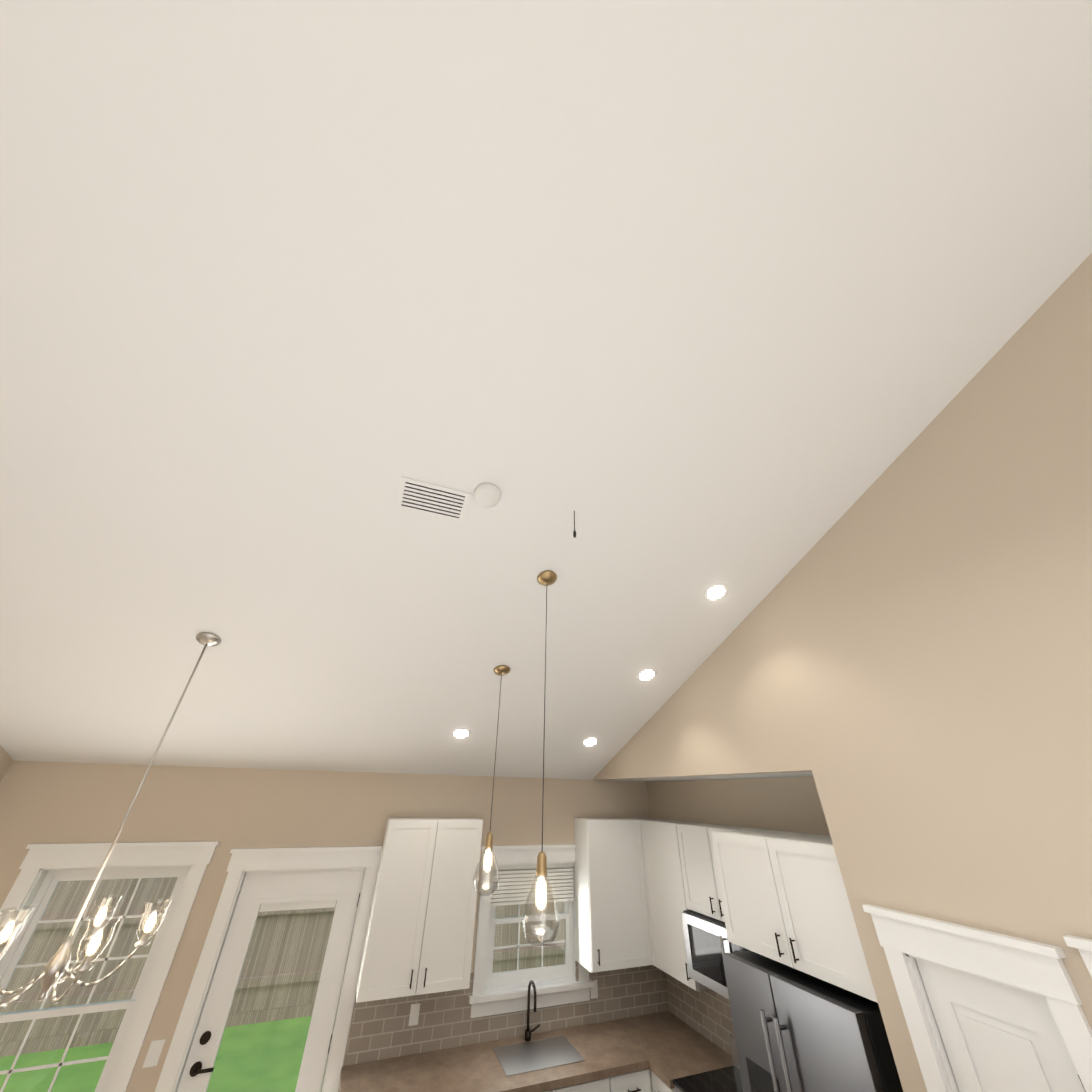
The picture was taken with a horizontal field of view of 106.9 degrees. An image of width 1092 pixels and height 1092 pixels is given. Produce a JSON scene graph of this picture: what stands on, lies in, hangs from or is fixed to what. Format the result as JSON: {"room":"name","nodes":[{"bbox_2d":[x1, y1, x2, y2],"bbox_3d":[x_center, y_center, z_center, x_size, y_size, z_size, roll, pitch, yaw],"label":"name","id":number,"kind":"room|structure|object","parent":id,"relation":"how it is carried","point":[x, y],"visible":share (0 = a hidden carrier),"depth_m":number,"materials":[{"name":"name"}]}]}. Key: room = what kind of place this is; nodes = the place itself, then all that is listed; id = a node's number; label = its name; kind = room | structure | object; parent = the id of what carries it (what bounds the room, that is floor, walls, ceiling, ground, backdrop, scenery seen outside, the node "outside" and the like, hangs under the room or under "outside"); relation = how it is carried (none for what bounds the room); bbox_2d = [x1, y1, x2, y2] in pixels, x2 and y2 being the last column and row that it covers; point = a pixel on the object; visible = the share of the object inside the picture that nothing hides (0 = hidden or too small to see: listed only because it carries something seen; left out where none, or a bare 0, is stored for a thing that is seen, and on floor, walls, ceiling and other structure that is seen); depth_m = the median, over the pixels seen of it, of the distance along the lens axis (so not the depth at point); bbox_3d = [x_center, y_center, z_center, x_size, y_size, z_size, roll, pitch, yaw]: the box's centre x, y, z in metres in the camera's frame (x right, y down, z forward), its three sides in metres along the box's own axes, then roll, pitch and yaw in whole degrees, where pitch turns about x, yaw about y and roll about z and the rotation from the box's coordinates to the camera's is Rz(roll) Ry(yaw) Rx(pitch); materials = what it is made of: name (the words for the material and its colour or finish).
{"room":"kitchen","nodes":[
{"label":"kitchen","id":0,"kind":"room"},
{"bbox_2d":[0,745,13,780],"bbox_3d":[-2.236,-1.172,-0.618,0.120,6.471,9.700,12,-33,-18],"label":"wall","id":1,"kind":"structure","parent":0,"point":[6,760],"depth_m":2.94,"materials":[{"name":"beige paint"}]},
{"bbox_2d":[0,761,649,1091],"bbox_3d":[-1.506,3.286,3.205,5.620,2.890,0.150,12,-33,-18],"label":"wall","id":2,"kind":"structure","parent":0,"point":[229,809],"depth_m":3.31,"materials":[{"name":"beige paint"}]},
{"bbox_2d":[0,866,189,1091],"bbox_3d":[-3.153,3.032,2.636,0.856,1.494,0.050,12,-33,-18],"label":"window","id":3,"kind":"structure","parent":2,"relation":"in","point":[12,958],"depth_m":2.73,"materials":[{"name":"white"}]},
{"bbox_2d":[0,841,219,1091],"bbox_3d":[-3.134,3.000,2.598,1.132,1.785,0.205,12,-33,-18],"label":"window frame","id":4,"kind":"structure","parent":2,"relation":"attached to","point":[41,858],"depth_m":2.86,"materials":[{"name":"white wood"}]},
{"bbox_2d":[142,1039,165,1067],"bbox_3d":[-2.545,3.294,2.626,0.076,0.115,0.006,12,-33,-18],"label":"switch plate","id":5,"kind":"object","parent":2,"relation":"attached to","point":[154,1053],"visible":1,"depth_m":2.62,"materials":[{"name":"white plastic"}]},
{"bbox_2d":[155,846,382,1091],"bbox_3d":[-1.980,3.471,2.849,1.161,2.185,0.194,12,-33,-18],"label":"door frame","id":6,"kind":"structure","parent":2,"relation":"attached to","point":[243,860],"depth_m":3.06,"materials":[{"name":"white wood"}]},
{"bbox_2d":[177,868,364,1091],"bbox_3d":[-1.975,3.531,2.809,0.889,2.017,0.104,12,-33,-18],"label":"exterior door","id":7,"kind":"structure","parent":2,"relation":"in","point":[260,892],"depth_m":3.04,"materials":[{"name":"white"}]},
{"bbox_2d":[356,818,482,1002],"bbox_3d":[-1.003,2.912,3.362,0.807,1.070,0.314,12,-33,-18],"label":"upper cabinet","id":8,"kind":"object","parent":2,"relation":"attached to","point":[420,933],"depth_m":3.20,"materials":[{"name":"white wood"}]},
{"bbox_2d":[344,961,667,1065],"bbox_3d":[-0.151,3.775,3.431,2.760,0.500,0.008,12,-33,-18],"label":"backsplash","id":9,"kind":"structure","parent":2,"relation":"attached to","point":[395,1027],"depth_m":3.22,"materials":[{"name":"tile"}]},
{"bbox_2d":[485,863,573,986],"bbox_3d":[-0.132,3.447,3.736,0.839,0.814,0.103,12,-33,-18],"label":"window","id":10,"kind":"structure","parent":2,"relation":"in","point":[514,895],"depth_m":3.74,"materials":[{"name":"white"}]},
{"bbox_2d":[468,844,593,1017],"bbox_3d":[-0.122,3.428,3.720,1.115,1.105,0.205,12,-33,-18],"label":"window frame","id":11,"kind":"structure","parent":2,"relation":"attached to","point":[500,999],"depth_m":3.50,"materials":[{"name":"white wood"}]},
{"bbox_2d":[574,818,647,972],"bbox_3d":[0.634,3.261,3.877,0.618,1.070,0.354,12,-33,-18],"label":"upper cabinet","id":12,"kind":"object","parent":2,"relation":"attached to","point":[641,884],"depth_m":3.74,"materials":[{"name":"white wood"}]},
{"bbox_2d":[0,0,1091,779],"bbox_3d":[0.074,-1.892,0.894,5.040,3.994,9.970,12,-33,-18],"label":"ceiling","id":13,"kind":"structure","parent":0,"point":[678,306],"depth_m":1.60,"materials":[{"name":"white paint"}]},
{"bbox_2d":[0,632,220,1008],"bbox_3d":[-2.075,1.219,2.085,0.608,1.553,0.586,12,-33,-18],"label":"chandelier","id":14,"kind":"object","parent":13,"relation":"hanging from","point":[53,971],"visible":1,"depth_m":1.75,"materials":[{"name":"silver metal"}]},
{"bbox_2d":[396,476,470,521],"bbox_3d":[-0.566,-0.229,2.035,0.340,0.071,0.170,12,-33,-18],"label":"ceiling vent","id":15,"kind":"object","parent":13,"relation":"in","point":[418,496],"visible":1,"depth_m":2.03,"materials":[{"name":"white metal"}]},
{"bbox_2d":[451,729,470,738],"bbox_3d":[-0.735,1.630,3.510,0.176,0.067,0.164,12,-33,-18],"label":"recessed light","id":16,"kind":"object","parent":13,"relation":"in","point":[463,734],"visible":1,"depth_m":3.51,"materials":[{"name":"white"}]},
{"bbox_2d":[474,483,500,507],"bbox_3d":[-0.296,-0.252,2.047,0.140,0.074,0.134,12,-33,-18],"label":"smoke detector","id":17,"kind":"object","parent":13,"relation":"attached to","point":[488,495],"visible":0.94,"depth_m":2.02,"materials":[{"name":"white plastic"}]},
{"bbox_2d":[473,665,509,895],"bbox_3d":[-0.339,1.458,2.671,0.156,1.307,0.154,12,-33,-18],"label":"pendant light","id":18,"kind":"object","parent":13,"relation":"hanging from","point":[501,670],"visible":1,"depth_m":2.43,"materials":[{"name":"clear glass"}]},
{"bbox_2d":[522,570,559,946],"bbox_3d":[-0.008,0.883,2.043,0.156,1.662,0.154,12,-33,-18],"label":"pendant light","id":19,"kind":"object","parent":13,"relation":"hanging from","point":[546,578],"visible":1,"depth_m":1.71,"materials":[{"name":"clear glass"}]},
{"bbox_2d":[573,511,575,537],"bbox_3d":[0.150,-0.116,2.134,0.018,0.171,0.018,12,-33,-18],"label":"pull cord","id":20,"kind":"object","parent":13,"relation":"hanging from","point":[574,533],"visible":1,"depth_m":2.11,"materials":[{"name":"black plastic"}]},
{"bbox_2d":[582,737,598,746],"bbox_3d":[0.428,1.886,3.888,0.176,0.067,0.164,12,-33,-18],"label":"recessed light","id":21,"kind":"object","parent":13,"relation":"in","point":[589,742],"visible":1,"depth_m":3.89,"materials":[{"name":"white"}]},
{"bbox_2d":[636,669,656,681],"bbox_3d":[0.815,1.045,3.268,0.176,0.067,0.164,12,-33,-18],"label":"recessed light","id":22,"kind":"object","parent":13,"relation":"in","point":[647,675],"visible":1,"depth_m":3.27,"materials":[{"name":"white"}]},
{"bbox_2d":[703,583,728,601],"bbox_3d":[1.150,0.317,2.732,0.176,0.067,0.164,12,-33,-18],"label":"recessed light","id":23,"kind":"object","parent":13,"relation":"in","point":[719,591],"visible":1,"depth_m":2.73,"materials":[{"name":"white"}]},
{"bbox_2d":[614,771,829,1054],"bbox_3d":[1.415,3.144,2.845,0.700,2.860,2.995,12,-33,-18],"label":"wall","id":24,"kind":"structure","parent":0,"point":[789,801],"depth_m":3.41,"materials":[{"name":"beige paint"}]},
{"bbox_2d":[636,818,710,991],"bbox_3d":[1.193,3.130,3.644,0.381,1.070,0.660,12,-33,-18],"label":"upper cabinet","id":25,"kind":"object","parent":24,"relation":"attached to","point":[661,848],"depth_m":3.61,"materials":[{"name":"white wood"}]},
{"bbox_2d":[664,972,733,1055],"bbox_3d":[1.447,3.641,3.159,0.005,0.500,1.710,12,-33,-18],"label":"backsplash","id":26,"kind":"structure","parent":24,"relation":"attached to","point":[707,1012],"depth_m":3.38,"materials":[{"name":"tile"}]},
{"bbox_2d":[680,822,725,918],"bbox_3d":[1.471,2.606,3.241,0.323,0.587,0.808,12,-33,-18],"label":"upper cabinet","id":27,"kind":"object","parent":24,"relation":"attached to","point":[699,892],"depth_m":3.36,"materials":[{"name":"white wood"}]},
{"bbox_2d":[681,910,750,999],"bbox_3d":[1.406,3.030,2.982,0.428,0.397,0.754,12,-33,-18],"label":"over-the-range microwave","id":28,"kind":"object","parent":27,"relation":"attached to","point":[707,943],"visible":0.42,"depth_m":3.03,"materials":[{"name":"silver metal"}]},
{"bbox_2d":[700,826,877,1002],"bbox_3d":[1.649,2.154,2.495,0.628,0.590,1.064,12,-33,-18],"label":"upper cabinet","id":29,"kind":"object","parent":24,"relation":"attached to","point":[779,896],"depth_m":2.34,"materials":[{"name":"white wood"}]},
{"bbox_2d":[592,253,1091,1091],"bbox_3d":[2.344,-0.164,0.872,0.120,6.471,9.700,12,-33,-18],"label":"wall","id":30,"kind":"structure","parent":0,"point":[898,661],"depth_m":1.82,"materials":[{"name":"beige paint"}]},
{"bbox_2d":[862,904,1091,1091],"bbox_3d":[1.910,2.142,0.581,0.169,2.220,1.981,12,-33,-18],"label":"door frame","id":31,"kind":"structure","parent":30,"relation":"attached to","point":[1032,967],"depth_m":1.57,"materials":[{"name":"white wood"}]},
{"bbox_2d":[915,958,1085,1091],"bbox_3d":[1.637,2.530,1.047,0.127,2.012,0.432,12,-33,-18],"label":"pantry door","id":32,"kind":"structure","parent":30,"relation":"in","point":[996,1037],"depth_m":1.50,"materials":[{"name":"white wood"}]},
{"bbox_3d":[0.074,2.158,-1.550,8.300,0.100,9.970,12,-33,-18],"label":"floor","id":33,"kind":"structure","parent":0,"visible":0},
{"bbox_2d":[555,1080,602,1091],"bbox_3d":[-0.046,4.251,2.806,0.950,0.880,0.613,12,-33,-18],"label":"base cabinet","id":34,"kind":"object","parent":33,"relation":"on","point":[596,1085],"depth_m":2.84,"materials":[{"name":"white wood"}]},
{"bbox_2d":[603,1064,650,1091],"bbox_3d":[0.485,4.351,2.951,0.407,0.880,0.674,12,-33,-18],"label":"base cabinet","id":35,"kind":"object","parent":33,"relation":"on","point":[635,1079],"depth_m":2.93,"materials":[{"name":"white wood"}]},
{"bbox_2d":[339,1012,714,1091],"bbox_3d":[-0.048,3.849,3.031,2.768,0.040,0.639,12,-33,-18],"label":"countertop","id":36,"kind":"structure","parent":35,"relation":"on","point":[566,1057],"depth_m":2.98,"materials":[{"name":"brown stone"}]},
{"bbox_2d":[647,1045,732,1083],"bbox_3d":[1.107,3.851,2.996,0.638,0.040,0.259,12,-33,-18],"label":"countertop","id":37,"kind":"structure","parent":35,"relation":"on","point":[683,1064],"depth_m":2.99,"materials":[{"name":"brown stone"}]},
{"bbox_2d":[647,1068,674,1091],"bbox_3d":[1.072,4.250,2.767,0.678,0.880,0.304,12,-33,-18],"label":"base cabinet","id":38,"kind":"object","parent":33,"relation":"on","point":[655,1083],"depth_m":2.93,"materials":[{"name":"white wood"}]},
{"bbox_2d":[672,1035,742,1091],"bbox_3d":[1.263,3.909,2.386,0.666,1.070,0.764,12,-33,-18],"label":"stove","id":39,"kind":"object","parent":33,"relation":"on","point":[726,1079],"visible":0.35,"depth_m":2.81,"materials":[{"name":"black metal"}]},
{"bbox_2d":[722,951,902,1091],"bbox_3d":[1.548,3.170,1.836,0.771,1.765,0.865,12,-33,-18],"label":"fridge","id":40,"kind":"object","parent":33,"relation":"on","point":[795,1030],"visible":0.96,"depth_m":2.05,"materials":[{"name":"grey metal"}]},
{"label":"outside","id":41,"kind":"structure","parent":0,"visible":0},
{"bbox_2d":[0,1016,327,1091],"bbox_3d":[-4.462,8.889,9.329,34.000,0.130,17.140,12,-33,-18],"label":"lawn","id":42,"kind":"structure","parent":41,"point":[214,1082],"depth_m":4.64,"materials":[{"name":"green plant"}]},
{"bbox_2d":[0,872,564,1056],"bbox_3d":[-2.825,5.883,6.329,30.000,1.920,0.090,12,-33,-18],"label":"fence","id":43,"kind":"object","parent":42,"relation":"on","point":[289,933],"depth_m":5.54,"materials":[{"name":"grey wood"}]}
]}

